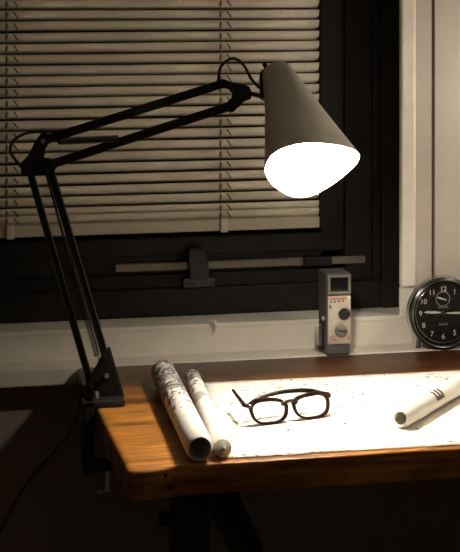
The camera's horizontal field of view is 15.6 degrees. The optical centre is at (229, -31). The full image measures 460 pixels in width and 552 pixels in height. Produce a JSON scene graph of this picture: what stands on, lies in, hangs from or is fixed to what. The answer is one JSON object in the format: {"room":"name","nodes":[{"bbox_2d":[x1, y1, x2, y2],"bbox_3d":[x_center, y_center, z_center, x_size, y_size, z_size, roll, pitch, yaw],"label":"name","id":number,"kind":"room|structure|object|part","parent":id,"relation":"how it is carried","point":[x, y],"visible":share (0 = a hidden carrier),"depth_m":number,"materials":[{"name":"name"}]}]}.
{"room":"design studio","nodes":[
{"label":"design studio","id":0,"kind":"room"},
{"bbox_2d":[0,0,459,362],"bbox_3d":[-0.920,0.230,3.357,3.980,2.600,0.232,0,0,-12],"label":"wall","id":1,"kind":"structure","parent":0,"point":[437,21],"depth_m":3.52,"materials":[{"name":"beige paint"}]},
{"bbox_2d":[0,0,399,323],"bbox_3d":[-0.550,0.050,3.453,1.844,1.340,0.135,0,0,-12],"label":"window","id":2,"kind":"structure","parent":1,"relation":"in","point":[142,275],"depth_m":3.56,"materials":[{"name":"black paint"}]},
{"bbox_3d":[-0.592,0.015,3.499,1.580,1.110,0.012,0,0,-12],"label":"pane","id":3,"kind":"part","parent":2,"relation":"part of","materials":[{"name":"clear glass"}]},
{"bbox_2d":[0,0,318,239],"bbox_3d":[-0.571,0.015,3.425,1.552,1.071,0.037,0,0,-12],"label":"blind","id":4,"kind":"object","parent":2,"relation":"attached to","point":[15,15],"visible":0.86,"depth_m":3.50,"materials":[{"name":"beige metal"}]},
{"bbox_3d":[-0.457,0.028,3.433,0.006,1.035,0.005,0,0,-12],"label":"ladder cord","id":5,"kind":"part","parent":4,"relation":"part of","materials":[{"name":"beige fabric"}]},
{"bbox_3d":[-0.571,0.536,3.424,1.552,0.025,0.024,0,0,-12],"label":"rail","id":6,"kind":"part","parent":4,"relation":"part of","materials":[{"name":"beige metal"}]},
{"bbox_3d":[-0.020,0.028,3.525,0.006,1.035,0.005,0,0,-12],"label":"ladder cord","id":7,"kind":"part","parent":4,"relation":"part of","materials":[{"name":"beige fabric"}]},
{"bbox_3d":[-0.067,0.651,3.508,0.068,0.020,0.024,0,0,-12],"label":"latch plate","id":8,"kind":"part","parent":2,"relation":"part of","materials":[{"name":"grey metal"}]},
{"bbox_2d":[0,286,413,337],"bbox_3d":[-1.233,0.696,3.188,3.298,0.070,0.034,0,0,-12],"label":"trim","id":9,"kind":"structure","parent":1,"relation":"attached to","point":[405,293],"depth_m":3.43,"materials":[{"name":"beige paint"}]},
{"bbox_2d":[204,319,216,333],"bbox_3d":[-0.038,0.725,3.418,0.028,0.032,0.005,0,0,27],"label":"flake","id":10,"kind":"object","parent":1,"relation":"attached to","point":[212,321],"visible":1,"depth_m":3.41,"materials":[{"name":"white paint"}]},
{"bbox_2d":[0,343,459,387],"bbox_3d":[-0.890,0.797,3.216,3.980,0.034,0.080,0,0,-12],"label":"windowsill","id":11,"kind":"structure","parent":1,"relation":"attached to","point":[52,372],"depth_m":3.35,"materials":[{"name":"grey paint"}]},
{"bbox_2d":[315,268,350,354],"bbox_3d":[0.207,0.697,3.427,0.066,0.166,0.073,0,0,-12],"label":"light meter","id":12,"kind":"object","parent":11,"relation":"on","point":[334,324],"visible":1,"depth_m":3.40,"materials":[{"name":"silver metal"}]},
{"bbox_3d":[0.220,0.636,3.404,0.039,0.029,0.002,0,0,-12],"label":"viewfinder glass","id":13,"kind":"part","parent":12,"relation":"part of","materials":[{"name":"black glass"}]},
{"bbox_3d":[0.221,0.709,3.404,0.048,0.098,0.005,0,0,-12],"label":"plate","id":14,"kind":"part","parent":12,"relation":"part of","materials":[{"name":"silver metal"}]},
{"bbox_2d":[406,275,459,348],"bbox_3d":[0.436,0.706,3.477,0.151,0.151,0.057,0,0,-12],"label":"alarm clock","id":15,"kind":"object","parent":11,"relation":"on","point":[433,307],"visible":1,"depth_m":3.46,"materials":[{"name":"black metal"}]},
{"bbox_2d":[399,0,415,286],"bbox_3d":[0.371,0.021,3.509,0.034,1.282,0.016,0,0,-12],"label":"trim","id":16,"kind":"structure","parent":1,"relation":"attached to","point":[407,8],"depth_m":3.50,"materials":[{"name":"beige paint"}]},
{"bbox_2d":[0,384,459,551],"bbox_3d":[-0.897,1.172,3.247,3.980,0.716,0.016,0,0,-12],"label":"wall","id":17,"kind":"structure","parent":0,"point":[61,509],"depth_m":3.38,"materials":[{"name":"paint"}]},
{"bbox_3d":[-0.481,1.555,1.268,3.980,0.050,4.500,0,0,-12],"label":"floor","id":18,"kind":"structure","parent":0,"visible":0},
{"bbox_2d":[76,350,459,551],"bbox_3d":[0.415,1.155,3.087,1.318,0.750,0.696,0,0,-12],"label":"table","id":19,"kind":"object","parent":18,"relation":"on","point":[140,440],"visible":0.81,"depth_m":2.74,"materials":[{"name":"brown wood"}]},
{"bbox_3d":[-0.107,0.902,2.762,0.024,0.028,0.028,0,0,-12],"label":"knob","id":20,"kind":"part","parent":19,"relation":"part of","materials":[{"name":"black metal"}]},
{"bbox_2d":[0,57,359,532],"bbox_3d":[-0.501,0.843,3.032,1.462,1.371,0.271,0,0,8],"label":"desk lamp","id":21,"kind":"object","parent":19,"relation":"attached to","point":[306,152],"visible":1,"depth_m":3.02,"materials":[{"name":"black metal"}]},
{"bbox_3d":[-0.347,0.328,3.035,0.104,0.079,0.018,0,0,-10],"label":"power cord","id":22,"kind":"part","parent":21,"relation":"part of","materials":[{"name":"black rubber"}]},
{"bbox_3d":[-0.346,0.332,3.026,0.064,0.076,0.003,0,0,0],"label":"elbow plate","id":23,"kind":"part","parent":21,"relation":"part of","materials":[{"name":"black metal"}]},
{"bbox_3d":[-0.734,1.111,2.981,1.017,0.834,0.090,0,0,-3],"label":"power cord","id":24,"kind":"part","parent":21,"relation":"part of","materials":[{"name":"black rubber"}]},
{"bbox_3d":[-0.346,0.332,3.046,0.064,0.076,0.003,0,0,0],"label":"elbow plate","id":25,"kind":"part","parent":21,"relation":"part of","materials":[{"name":"black metal"}]},
{"bbox_3d":[-0.312,0.434,3.024,0.046,0.153,0.004,0,0,0],"label":"spring rod","id":26,"kind":"part","parent":21,"relation":"part of","materials":[{"name":"metal"}]},
{"bbox_3d":[-0.306,0.556,3.036,0.126,0.403,0.015,0,0,0],"label":"arm","id":27,"kind":"part","parent":21,"relation":"part of","materials":[{"name":"black metal"}]},
{"bbox_3d":[-0.276,0.527,3.036,0.117,0.360,0.015,0,0,0],"label":"arm","id":28,"kind":"part","parent":21,"relation":"part of","materials":[{"name":"black metal"}]},
{"bbox_3d":[-0.241,0.766,3.017,0.016,0.021,0.021,0,0,-12],"label":"swivel post","id":29,"kind":"part","parent":21,"relation":"part of","materials":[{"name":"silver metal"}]},
{"bbox_3d":[-0.226,0.932,3.005,0.026,0.011,0.009,0,0,-28],"label":"screw handle","id":30,"kind":"part","parent":21,"relation":"part of","materials":[{"name":"metal"}]},
{"bbox_3d":[-0.173,0.256,3.036,0.333,0.119,0.015,0,0,0],"label":"arm","id":31,"kind":"part","parent":21,"relation":"part of","materials":[{"name":"black metal"}]},
{"bbox_3d":[-0.160,0.298,3.036,0.333,0.122,0.015,0,0,0],"label":"arm","id":32,"kind":"part","parent":21,"relation":"part of","materials":[{"name":"black metal"}]},
{"bbox_3d":[0.007,0.227,3.027,0.064,0.059,0.004,0,0,0],"label":"head plate","id":33,"kind":"part","parent":21,"relation":"part of","materials":[{"name":"black metal"}]},
{"bbox_3d":[0.015,0.188,3.032,0.098,0.061,0.013,0,0,-5],"label":"power cord","id":34,"kind":"part","parent":21,"relation":"part of","materials":[{"name":"black rubber"}]},
{"bbox_3d":[0.139,0.333,2.953,0.059,0.094,0.086,0,0,-12],"label":"light bulb","id":35,"kind":"part","parent":21,"relation":"part of","materials":[{"name":"white glass"}]},
{"bbox_3d":[0.145,0.287,2.951,0.172,0.244,0.272,0,0,0],"label":"lamp shade","id":36,"kind":"part","parent":21,"relation":"part of","materials":[{"name":"grey metal"}]},
{"bbox_2d":[151,360,212,460],"bbox_3d":[-0.088,0.756,2.914,0.046,0.046,0.525,0,0,-9],"label":"map","id":37,"kind":"object","parent":19,"relation":"on","point":[197,443],"visible":1,"depth_m":2.81},
{"bbox_3d":[-0.066,1.180,2.771,0.062,0.660,0.060,0,0,-12],"label":"leg","id":38,"kind":"part","parent":19,"relation":"part of","materials":[{"name":"black metal"}]},
{"bbox_2d":[185,370,231,457],"bbox_3d":[-0.041,0.763,2.914,0.029,0.029,0.491,0,0,-7],"label":"map","id":39,"kind":"object","parent":19,"relation":"on","point":[222,447],"visible":0.94,"depth_m":2.85},
{"bbox_2d":[203,370,459,457],"bbox_3d":[0.436,0.779,3.020,1.005,0.002,0.496,0,0,-12],"label":"drawing sheet","id":40,"kind":"object","parent":19,"relation":"on","point":[359,416],"visible":0.84,"depth_m":2.93,"materials":[{"name":"paper"}]},
{"bbox_2d":[232,388,330,424],"bbox_3d":[0.095,0.755,2.930,0.168,0.044,0.107,0,0,-12],"label":"eyeglasses","id":41,"kind":"object","parent":40,"relation":"on","point":[308,392],"visible":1,"depth_m":2.91,"materials":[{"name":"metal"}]},
{"bbox_2d":[393,373,459,427],"bbox_3d":[0.385,0.760,3.018,0.035,0.036,0.391,0,0,29],"label":"map","id":42,"kind":"object","parent":40,"relation":"on","point":[410,412],"visible":1,"depth_m":2.92,"materials":[{"name":"paper"}]}
]}

